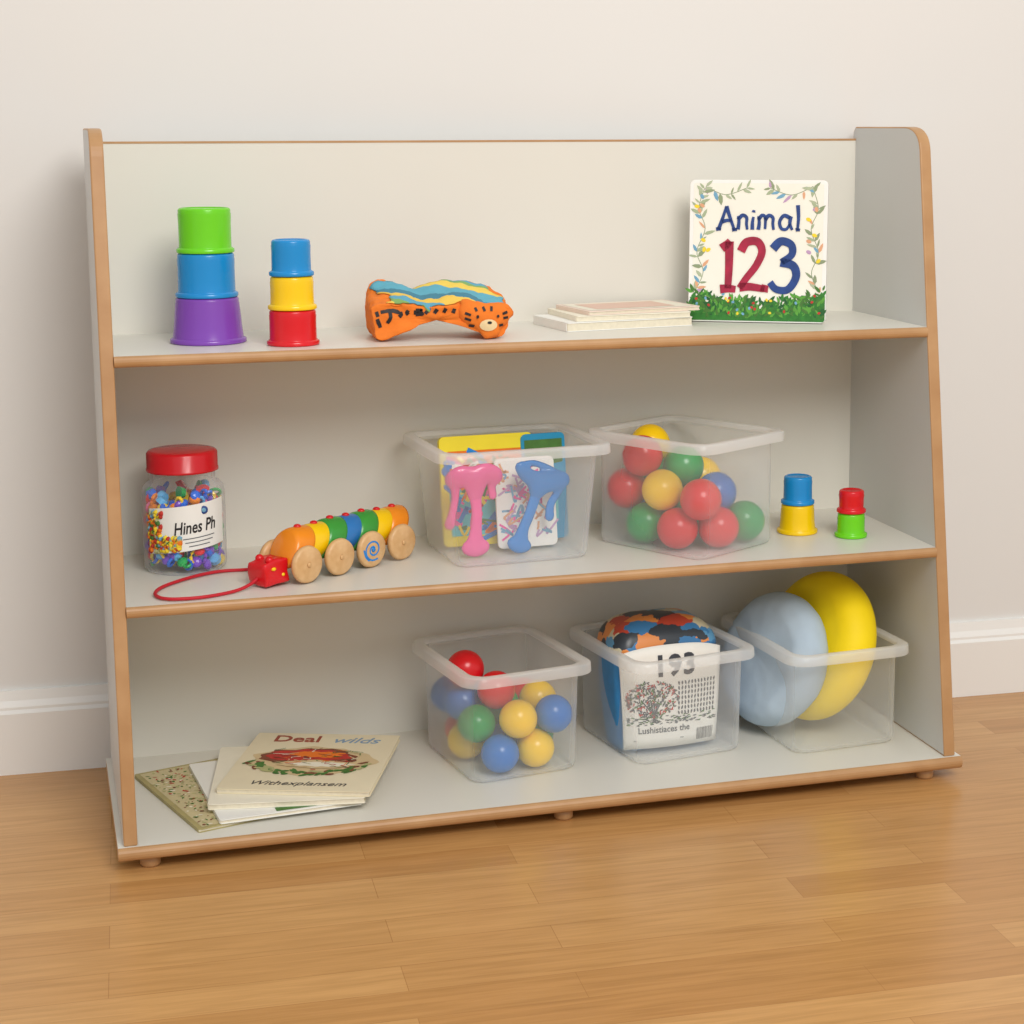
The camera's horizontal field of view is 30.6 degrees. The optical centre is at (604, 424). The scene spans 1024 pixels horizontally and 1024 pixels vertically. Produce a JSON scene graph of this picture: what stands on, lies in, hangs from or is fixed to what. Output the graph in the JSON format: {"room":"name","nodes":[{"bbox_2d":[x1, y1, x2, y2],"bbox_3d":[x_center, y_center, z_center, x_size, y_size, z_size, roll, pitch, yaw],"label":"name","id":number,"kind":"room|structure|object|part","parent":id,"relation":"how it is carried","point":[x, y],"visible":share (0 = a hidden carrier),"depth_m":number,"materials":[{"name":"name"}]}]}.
{"room":"children's room","nodes":[
{"label":"children's room","id":0,"kind":"room"},
{"bbox_2d":[0,0,1023,690],"bbox_3d":[-0.043,-0.853,2.876,8.500,2.700,0.102,-2,9,-14],"label":"wall","id":1,"kind":"structure","parent":0,"point":[128,70],"depth_m":2.83,"materials":[{"name":"paint"}]},
{"bbox_2d":[0,617,1023,775],"bbox_3d":[-0.026,0.426,3.022,8.500,0.127,0.018,-2,9,-14],"label":"baseboard","id":2,"kind":"structure","parent":1,"relation":"attached to","point":[61,728],"depth_m":2.83,"materials":[{"name":"white paint"}]},
{"bbox_2d":[0,692,1023,1023],"bbox_3d":[0.661,0.865,0.833,8.500,0.050,5.400,-3,10,-17],"label":"floor","id":3,"kind":"structure","parent":0,"point":[891,899],"depth_m":2.30,"materials":[{"name":"brown wood"}]},
{"bbox_2d":[83,127,962,867],"bbox_3d":[-0.105,0.056,2.704,1.215,0.959,0.375,-3,10,-17],"label":"shelf unit","id":4,"kind":"object","parent":3,"relation":"on","point":[299,435],"visible":0.79,"depth_m":2.79,"materials":[{"name":"laminate"}]},
{"bbox_3d":[-0.671,0.066,2.534,0.018,0.923,0.365,-3,10,-17],"label":"panel","id":5,"kind":"part","parent":4,"relation":"part of","materials":[{"name":"laminate"}]},
{"bbox_2d":[141,444,226,575],"bbox_3d":[-0.593,0.119,2.638,0.115,0.170,0.116,-3,10,-20],"label":"plastic jar","id":6,"kind":"object","parent":4,"relation":"on","point":[195,526],"visible":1,"depth_m":2.60,"materials":[{"name":"clear plastic"}]},
{"bbox_2d":[147,509,182,553],"bbox_3d":[-0.610,0.149,2.589,0.052,0.064,0.009,3,10,17],"label":"picture","id":7,"kind":"object","parent":6,"relation":"attached to","point":[165,526],"depth_m":2.59,"materials":[{"name":"multicoloured paper"}]},
{"bbox_3d":[-0.594,0.049,2.628,0.100,0.029,0.100,-3,10,-17],"label":"lid","id":8,"kind":"part","parent":6,"relation":"part of","materials":[{"name":"red plastic"}]},
{"bbox_2d":[135,758,271,832],"bbox_3d":[-0.531,0.514,2.634,0.182,0.006,0.255,-6,11,-33],"label":"book","id":9,"kind":"object","parent":4,"relation":"on","point":[176,787],"visible":0.44,"depth_m":2.61,"materials":[{"name":"beige paper"}]},
{"bbox_2d":[140,759,218,826],"bbox_3d":[-0.532,0.512,2.634,0.168,0.001,0.244,-6,11,-33],"label":"picture","id":10,"kind":"object","parent":9,"relation":"on","point":[176,787],"depth_m":2.61,"materials":[{"name":"beige paper"}]},
{"bbox_2d":[189,760,361,823],"bbox_3d":[-0.468,0.507,2.641,0.195,0.006,0.240,-4,10,-22],"label":"book","id":11,"kind":"object","parent":9,"relation":"on","point":[203,773],"visible":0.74,"depth_m":2.54,"materials":[{"name":"white paper"}]},
{"bbox_2d":[208,746,364,809],"bbox_3d":[-0.447,0.497,2.659,0.212,0.008,0.238,-1,9,-7],"label":"book","id":12,"kind":"object","parent":11,"relation":"on","point":[228,756],"visible":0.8,"depth_m":2.55,"materials":[{"name":"beige paper"}]},
{"bbox_2d":[216,733,399,796],"bbox_3d":[-0.419,0.485,2.680,0.214,0.009,0.240,1,9,4],"label":"book","id":13,"kind":"object","parent":12,"relation":"on","point":[349,765],"visible":1,"depth_m":2.66,"materials":[{"name":"beige paper"}]},
{"bbox_2d":[242,746,378,775],"bbox_3d":[-0.419,0.481,2.678,0.195,0.001,0.129,1,9,4],"label":"picture","id":14,"kind":"object","parent":13,"relation":"on","point":[256,760],"depth_m":2.68,"materials":[{"name":"multicoloured paper"}]},
{"bbox_2d":[275,805,316,810],"bbox_3d":[-0.397,0.518,2.554,0.105,0.001,0.016,-4,10,-22],"label":"picture","id":15,"kind":"object","parent":11,"relation":"on","point":[293,807],"depth_m":2.54},
{"bbox_2d":[170,296,246,345],"bbox_3d":[-0.547,-0.145,2.582,0.104,0.062,0.104,-3,10,-17],"label":"cup","id":16,"kind":"object","parent":4,"relation":"on","point":[197,322],"visible":0.85,"depth_m":2.54,"materials":[{"name":"purple plastic"}]},
{"bbox_2d":[175,253,238,298],"bbox_3d":[-0.548,-0.206,2.572,0.085,0.060,0.085,-3,10,-17],"label":"cup","id":17,"kind":"object","parent":16,"relation":"on","point":[200,276],"visible":0.89,"depth_m":2.54,"materials":[{"name":"blue plastic"}]},
{"bbox_2d":[176,207,234,253],"bbox_3d":[-0.548,-0.266,2.562,0.078,0.061,0.078,-3,10,-17],"label":"cup","id":18,"kind":"object","parent":17,"relation":"on","point":[201,230],"visible":1,"depth_m":2.53,"materials":[{"name":"green plastic"}]},
{"bbox_2d":[153,503,415,600],"bbox_3d":[-0.440,0.171,2.596,0.400,0.079,0.136,-6,11,-34],"label":"toy","id":19,"kind":"object","parent":4,"relation":"on","point":[302,549],"visible":1,"depth_m":2.59,"materials":[{"name":"multicoloured wood"}]},
{"bbox_3d":[-0.536,0.207,2.536,0.114,0.028,0.178,7,12,39],"label":"pull cord","id":20,"kind":"part","parent":19,"relation":"part of","materials":[{"name":"red fabric"}]},
{"bbox_3d":[-0.469,0.182,2.544,0.012,0.012,0.011,7,12,39],"label":"knob","id":21,"kind":"part","parent":19,"relation":"part of","materials":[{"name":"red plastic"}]},
{"bbox_3d":[-0.454,0.184,2.531,0.012,0.012,0.011,7,12,39],"label":"knob","id":22,"kind":"part","parent":19,"relation":"part of","materials":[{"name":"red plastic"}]},
{"bbox_2d":[267,309,319,346],"bbox_3d":[-0.425,-0.133,2.553,0.071,0.048,0.071,-3,10,-17],"label":"cup","id":23,"kind":"object","parent":4,"relation":"on","point":[286,328],"visible":0.88,"depth_m":2.53,"materials":[{"name":"red plastic"}]},
{"bbox_2d":[268,276,316,310],"bbox_3d":[-0.425,-0.180,2.545,0.066,0.045,0.066,-3,10,-17],"label":"cup","id":24,"kind":"object","parent":23,"relation":"on","point":[286,293],"visible":0.91,"depth_m":2.52,"materials":[{"name":"yellow plastic"}]},
{"bbox_2d":[269,238,313,276],"bbox_3d":[-0.425,-0.227,2.538,0.061,0.049,0.061,-3,10,-17],"label":"cup","id":25,"kind":"object","parent":24,"relation":"on","point":[290,257],"visible":1,"depth_m":2.52,"materials":[{"name":"blue plastic"}]},
{"bbox_2d":[362,279,513,340],"bbox_3d":[-0.234,-0.162,2.638,0.204,0.079,0.125,-2,9,-13],"label":"tiger","id":26,"kind":"object","parent":4,"relation":"on","point":[392,310],"visible":1,"depth_m":2.60},
{"bbox_2d":[369,279,503,314],"bbox_3d":[-0.234,-0.178,2.636,0.183,0.046,0.099,-2,9,-13],"label":"striped blanket","id":27,"kind":"object","parent":26,"relation":"on","point":[441,296],"depth_m":2.61,"materials":[{"name":"fabric"}]},
{"bbox_2d":[412,625,590,781],"bbox_3d":[-0.154,0.414,2.766,0.203,0.162,0.250,-5,10,-26],"label":"tub","id":28,"kind":"object","parent":4,"relation":"on","point":[582,666],"visible":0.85,"depth_m":2.70,"materials":[{"name":"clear plastic"}]},
{"bbox_2d":[430,676,453,712],"bbox_3d":[-0.233,0.405,2.808,0.056,0.056,0.056,-3,10,-17],"label":"ball","id":29,"kind":"object","parent":28,"relation":"in","point":[443,684],"visible":0.35,"depth_m":2.79,"materials":[{"name":"blue plastic"}]},
{"bbox_2d":[445,716,457,737],"bbox_3d":[-0.212,0.457,2.812,0.056,0.056,0.056,-3,10,-17],"label":"ball","id":30,"kind":"object","parent":28,"relation":"in","point":[450,722],"visible":0.09,"depth_m":2.79,"materials":[{"name":"red plastic"}]},
{"bbox_2d":[444,685,481,719],"bbox_3d":[-0.209,0.409,2.758,0.056,0.056,0.056,-3,10,-17],"label":"ball","id":31,"kind":"object","parent":28,"relation":"in","point":[456,699],"visible":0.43,"depth_m":2.74,"materials":[{"name":"blue plastic"}]},
{"bbox_2d":[448,723,484,758],"bbox_3d":[-0.203,0.465,2.757,0.056,0.056,0.056,-3,10,-17],"label":"ball","id":32,"kind":"object","parent":28,"relation":"in","point":[460,747],"visible":0.54,"depth_m":2.74,"materials":[{"name":"yellow plastic"}]},
{"bbox_2d":[449,650,483,687],"bbox_3d":[-0.204,0.358,2.737,0.056,0.056,0.056,-3,10,-17],"label":"ball","id":33,"kind":"object","parent":28,"relation":"in","point":[469,661],"visible":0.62,"depth_m":2.72,"materials":[{"name":"red plastic"}]},
{"bbox_2d":[458,704,495,742],"bbox_3d":[-0.185,0.434,2.713,0.056,0.056,0.056,-3,10,-17],"label":"ball","id":34,"kind":"object","parent":28,"relation":"in","point":[476,722],"visible":1,"depth_m":2.69,"materials":[{"name":"green plastic"}]},
{"bbox_2d":[477,671,514,708],"bbox_3d":[-0.158,0.387,2.723,0.056,0.056,0.056,-3,10,-17],"label":"ball","id":35,"kind":"object","parent":28,"relation":"in","point":[495,698],"visible":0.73,"depth_m":2.70,"materials":[{"name":"red plastic"}]},
{"bbox_2d":[481,734,518,772],"bbox_3d":[-0.150,0.475,2.698,0.056,0.056,0.056,-3,10,-17],"label":"ball","id":36,"kind":"object","parent":28,"relation":"in","point":[499,752],"visible":1,"depth_m":2.68,"materials":[{"name":"blue plastic"}]},
{"bbox_2d":[482,692,518,721],"bbox_3d":[-0.154,0.414,2.772,0.056,0.056,0.056,-3,10,-17],"label":"ball","id":37,"kind":"object","parent":28,"relation":"in","point":[496,712],"visible":0.09,"depth_m":2.75,"materials":[{"name":"green plastic"}]},
{"bbox_2d":[492,723,518,742],"bbox_3d":[-0.147,0.466,2.753,0.056,0.056,0.056,-3,10,-17],"label":"ball","id":38,"kind":"object","parent":28,"relation":"in","point":[498,730],"visible":0.06,"depth_m":2.73,"materials":[{"name":"blue plastic"}]},
{"bbox_2d":[499,700,536,737],"bbox_3d":[-0.124,0.425,2.700,0.056,0.056,0.056,-3,10,-17],"label":"ball","id":39,"kind":"object","parent":28,"relation":"in","point":[517,718],"visible":1,"depth_m":2.68,"materials":[{"name":"yellow plastic"}]},
{"bbox_2d":[515,684,524,697],"bbox_3d":[-0.123,0.410,2.823,0.056,0.056,0.056,-3,10,-17],"label":"ball","id":40,"kind":"object","parent":28,"relation":"in","point":[518,688],"visible":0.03,"depth_m":2.80,"materials":[{"name":"red plastic"}]},
{"bbox_2d":[517,728,553,766],"bbox_3d":[-0.101,0.471,2.723,0.056,0.056,0.056,-3,10,-17],"label":"ball","id":41,"kind":"object","parent":28,"relation":"in","point":[536,749],"visible":0.9,"depth_m":2.70,"materials":[{"name":"yellow plastic"}]},
{"bbox_2d":[519,681,555,708],"bbox_3d":[-0.099,0.407,2.772,0.056,0.056,0.056,-3,10,-17],"label":"ball","id":42,"kind":"object","parent":28,"relation":"in","point":[532,693],"visible":0.4,"depth_m":2.75,"materials":[{"name":"yellow plastic"}]},
{"bbox_2d":[535,724,553,738],"bbox_3d":[-0.103,0.460,2.789,0.056,0.056,0.056,-3,10,-17],"label":"ball","id":43,"kind":"object","parent":28,"relation":"in","point":[537,726],"visible":0.02,"depth_m":2.77,"materials":[{"name":"green plastic"}]},
{"bbox_2d":[535,694,571,732],"bbox_3d":[-0.074,0.421,2.724,0.056,0.056,0.056,-3,10,-17],"label":"ball","id":44,"kind":"object","parent":28,"relation":"in","point":[554,712],"visible":0.98,"depth_m":2.70,"materials":[{"name":"blue plastic"}]},
{"bbox_2d":[403,423,610,566],"bbox_3d":[-0.144,0.103,2.738,0.262,0.168,0.228,-4,10,-21],"label":"tub","id":45,"kind":"object","parent":4,"relation":"on","point":[414,440],"visible":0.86,"depth_m":2.67,"materials":[{"name":"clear plastic"}]},
{"bbox_2d":[444,463,502,556],"bbox_3d":[-0.187,0.124,2.682,0.087,0.136,0.018,-3,10,-20],"label":"tool","id":46,"kind":"object","parent":45,"relation":"in","point":[474,479],"visible":1,"depth_m":2.67,"materials":[{"name":"pink plastic"}]},
{"bbox_3d":[-0.185,0.142,2.687,0.041,0.098,0.014,-3,10,-20],"label":"handle","id":47,"kind":"part","parent":46,"relation":"part of","materials":[{"name":"pink plastic"}]},
{"bbox_2d":[437,432,530,546],"bbox_3d":[-0.172,0.096,2.766,0.144,0.161,0.035,-3,10,-20],"label":"book","id":48,"kind":"object","parent":45,"relation":"in","point":[456,537],"visible":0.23,"depth_m":2.75,"materials":[{"name":"paper"}]},
{"bbox_2d":[441,447,520,539],"bbox_3d":[-0.172,0.102,2.760,0.137,0.139,0.001,-3,1,-20],"label":"picture","id":49,"kind":"object","parent":48,"relation":"attached to","point":[462,525],"depth_m":2.75},
{"bbox_2d":[493,459,558,548],"bbox_3d":[-0.114,0.114,2.748,0.095,0.131,0.023,-4,10,-21],"label":"card","id":50,"kind":"object","parent":45,"relation":"in","point":[511,501],"visible":0.57,"depth_m":2.74,"materials":[{"name":"white paper"}]},
{"bbox_2d":[507,460,569,552],"bbox_3d":[-0.095,0.118,2.714,0.095,0.136,0.017,-3,10,-20],"label":"tool","id":51,"kind":"object","parent":45,"relation":"in","point":[548,479],"visible":1,"depth_m":2.71,"materials":[{"name":"blue plastic"}]},
{"bbox_3d":[-0.112,0.139,2.713,0.036,0.100,0.012,18,2,-22],"label":"handle","id":52,"kind":"part","parent":51,"relation":"part of","materials":[{"name":"plastic"}]},
{"bbox_2d":[520,432,567,537],"bbox_3d":[-0.090,0.092,2.797,0.070,0.159,0.022,-4,10,-23],"label":"book","id":53,"kind":"object","parent":45,"relation":"in","point":[550,439],"visible":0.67,"depth_m":2.80,"materials":[{"name":"blue paper"}]},
{"bbox_2d":[524,438,562,517],"bbox_3d":[-0.089,0.082,2.793,0.060,0.120,0.001,-4,4,-23],"label":"picture","id":54,"kind":"object","parent":53,"relation":"attached to","point":[554,442],"depth_m":2.79},
{"bbox_3d":[-0.118,-0.128,2.716,1.164,0.015,0.269,-3,10,-17],"label":"shelf","id":55,"kind":"part","parent":4,"relation":"part of","materials":[{"name":"laminate"}]},
{"bbox_3d":[-0.110,0.195,2.745,1.164,0.015,0.315,-3,10,-17],"label":"shelf","id":56,"kind":"part","parent":4,"relation":"part of","materials":[{"name":"laminate"}]},
{"bbox_3d":[-0.104,0.503,2.775,1.215,0.018,0.375,-3,10,-17],"label":"board","id":57,"kind":"part","parent":4,"relation":"part of","materials":[{"name":"laminate"}]},
{"bbox_2d":[533,314,691,331],"bbox_3d":[0.012,-0.156,2.801,0.205,0.013,0.130,-4,10,-25],"label":"book","id":58,"kind":"object","parent":4,"relation":"on","point":[547,320],"visible":0.75,"depth_m":2.75,"materials":[{"name":"white paper"}]},
{"bbox_2d":[548,308,690,321],"bbox_3d":[0.021,-0.168,2.806,0.182,0.008,0.130,-4,10,-21],"label":"book","id":59,"kind":"object","parent":58,"relation":"on","point":[577,317],"visible":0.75,"depth_m":2.75,"materials":[{"name":"beige paper"}]},
{"bbox_2d":[556,299,699,314],"bbox_3d":[0.035,-0.176,2.812,0.185,0.007,0.120,-5,10,-26],"label":"book","id":60,"kind":"object","parent":59,"relation":"on","point":[641,306],"visible":1,"depth_m":2.79,"materials":[{"name":"beige paper"}]},
{"bbox_2d":[569,620,753,763],"bbox_3d":[0.085,0.401,2.847,0.212,0.160,0.250,-5,10,-26],"label":"tub","id":61,"kind":"object","parent":4,"relation":"on","point":[745,651],"visible":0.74,"depth_m":2.75,"materials":[{"name":"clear plastic"}]},
{"bbox_2d":[597,608,719,749],"bbox_3d":[0.081,0.383,2.830,0.168,0.196,0.117,-3,10,-20],"label":"bag","id":62,"kind":"object","parent":61,"relation":"in","point":[678,707],"visible":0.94,"depth_m":2.79,"materials":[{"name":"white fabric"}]},
{"bbox_2d":[589,415,783,559],"bbox_3d":[0.122,0.092,2.794,0.240,0.171,0.210,8,12,42],"label":"tub","id":63,"kind":"object","parent":4,"relation":"on","point":[764,435],"visible":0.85,"depth_m":2.74,"materials":[{"name":"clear plastic"}]},
{"bbox_2d":[607,468,644,507],"bbox_3d":[0.034,0.095,2.802,0.061,0.061,0.061,-3,10,-17],"label":"ball","id":64,"kind":"object","parent":63,"relation":"in","point":[624,488],"visible":0.79,"depth_m":2.78,"materials":[{"name":"red plastic"}]},
{"bbox_2d":[622,435,662,475],"bbox_3d":[0.056,0.046,2.773,0.061,0.061,0.061,-3,10,-17],"label":"ball","id":65,"kind":"object","parent":63,"relation":"in","point":[639,461],"visible":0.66,"depth_m":2.75,"materials":[{"name":"red plastic"}]},
{"bbox_2d":[626,502,663,542],"bbox_3d":[0.063,0.146,2.784,0.061,0.061,0.061,-3,10,-17],"label":"ball","id":66,"kind":"object","parent":63,"relation":"in","point":[642,519],"visible":0.74,"depth_m":2.76,"materials":[{"name":"green plastic"}]},
{"bbox_2d":[632,424,669,459],"bbox_3d":[0.069,0.030,2.830,0.061,0.061,0.061,-3,10,-17],"label":"ball","id":67,"kind":"object","parent":63,"relation":"in","point":[652,430],"visible":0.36,"depth_m":2.81,"materials":[{"name":"yellow plastic"}]},
{"bbox_2d":[644,458,664,477],"bbox_3d":[0.088,0.081,2.858,0.061,0.061,0.061,-3,10,-17],"label":"ball","id":68,"kind":"object","parent":63,"relation":"in","point":[662,463],"visible":0.02,"depth_m":2.83,"materials":[{"name":"green plastic"}]},
{"bbox_2d":[642,469,682,510],"bbox_3d":[0.085,0.097,2.754,0.061,0.061,0.061,-3,10,-17],"label":"ball","id":69,"kind":"object","parent":63,"relation":"in","point":[662,488],"visible":1,"depth_m":2.73,"materials":[{"name":"yellow plastic"}]},
{"bbox_2d":[663,486,683,511],"bbox_3d":[0.113,0.121,2.808,0.061,0.061,0.061,-3,10,-17],"label":"ball","id":70,"kind":"object","parent":63,"relation":"in","point":[678,505],"visible":0.02,"depth_m":2.78,"materials":[{"name":"green plastic"}]},
{"bbox_2d":[663,452,703,485],"bbox_3d":[0.118,0.062,2.792,0.061,0.061,0.061,-3,10,-17],"label":"ball","id":71,"kind":"object","parent":70,"relation":"on","point":[688,468],"visible":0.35,"depth_m":2.77,"materials":[{"name":"green plastic"}]},
{"bbox_2d":[657,508,697,548],"bbox_3d":[0.107,0.152,2.743,0.061,0.061,0.061,-3,10,-17],"label":"ball","id":72,"kind":"object","parent":63,"relation":"in","point":[676,529],"visible":0.92,"depth_m":2.72,"materials":[{"name":"red plastic"}]},
{"bbox_2d":[680,479,721,519],"bbox_3d":[0.140,0.109,2.714,0.061,0.061,0.061,-3,10,-17],"label":"ball","id":73,"kind":"object","parent":63,"relation":"in","point":[700,499],"visible":1,"depth_m":2.69,"materials":[{"name":"red plastic"}]},
{"bbox_2d":[700,457,719,478],"bbox_3d":[0.147,0.079,2.844,0.061,0.061,0.061,-3,10,-17],"label":"ball","id":74,"kind":"object","parent":63,"relation":"in","point":[710,466],"visible":0.15,"depth_m":2.82,"materials":[{"name":"yellow plastic"}]},
{"bbox_2d":[698,507,738,547],"bbox_3d":[0.168,0.151,2.751,0.061,0.061,0.061,-3,10,-17],"label":"ball","id":75,"kind":"object","parent":63,"relation":"in","point":[718,531],"visible":0.84,"depth_m":2.73,"materials":[{"name":"red plastic"}]},
{"bbox_2d":[701,472,736,508],"bbox_3d":[0.167,0.101,2.786,0.061,0.061,0.061,-3,10,-17],"label":"ball","id":76,"kind":"object","parent":63,"relation":"in","point":[726,485],"visible":0.62,"depth_m":2.77,"materials":[{"name":"blue plastic"}]},
{"bbox_2d":[729,500,764,540],"bbox_3d":[0.209,0.144,2.795,0.061,0.061,0.061,-3,10,-17],"label":"ball","id":77,"kind":"object","parent":63,"relation":"in","point":[751,519],"visible":0.84,"depth_m":2.77,"materials":[{"name":"green plastic"}]},
{"bbox_2d":[685,179,828,322],"bbox_3d":[0.229,-0.262,2.819,0.216,0.215,0.029,2,9,12],"label":"book","id":78,"kind":"object","parent":4,"relation":"on","point":[758,249],"visible":0.99,"depth_m":2.81,"materials":[{"name":"white paper"}]},
{"bbox_2d":[777,504,817,535],"bbox_3d":[0.296,0.143,2.872,0.062,0.044,0.062,-3,10,-17],"label":"cup","id":79,"kind":"object","parent":4,"relation":"on","point":[794,520],"visible":0.85,"depth_m":2.85,"materials":[{"name":"yellow plastic"}]},
{"bbox_2d":[781,473,814,505],"bbox_3d":[0.296,0.100,2.865,0.051,0.043,0.051,-3,10,-17],"label":"cup","id":80,"kind":"object","parent":79,"relation":"on","point":[797,486],"visible":1,"depth_m":2.85,"materials":[{"name":"blue plastic"}]},
{"bbox_2d":[721,612,908,752],"bbox_3d":[0.322,0.394,2.907,0.206,0.155,0.280,-4,10,-21],"label":"tub","id":81,"kind":"object","parent":4,"relation":"on","point":[900,648],"visible":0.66,"depth_m":2.79,"materials":[{"name":"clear plastic"}]},
{"bbox_2d":[721,592,827,725],"bbox_3d":[0.261,0.361,2.880,0.115,0.200,0.207,-6,11,-31],"label":"ball","id":82,"kind":"object","parent":81,"relation":"in","point":[772,692],"visible":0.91,"depth_m":2.83,"materials":[{"name":"blue plastic"}]},
{"bbox_2d":[786,571,876,719],"bbox_3d":[0.332,0.343,2.906,0.128,0.224,0.234,-5,10,-28],"label":"ball","id":83,"kind":"object","parent":81,"relation":"in","point":[846,613],"visible":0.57,"depth_m":2.83,"materials":[{"name":"yellow plastic"}]},
{"bbox_2d":[834,513,866,538],"bbox_3d":[0.375,0.152,2.842,0.049,0.037,0.049,-3,10,-17],"label":"cup","id":84,"kind":"object","parent":4,"relation":"on","point":[848,526],"visible":0.88,"depth_m":2.82,"materials":[{"name":"green plastic"}]},
{"bbox_2d":[836,488,865,514],"bbox_3d":[0.375,0.116,2.837,0.044,0.034,0.044,-3,10,-17],"label":"cup","id":85,"kind":"object","parent":84,"relation":"on","point":[851,500],"visible":1,"depth_m":2.82,"materials":[{"name":"red plastic"}]},
{"bbox_3d":[0.459,0.010,2.877,0.018,0.923,0.365,-3,10,-17],"label":"panel","id":86,"kind":"part","parent":4,"relation":"part of","materials":[{"name":"laminate"}]}
]}

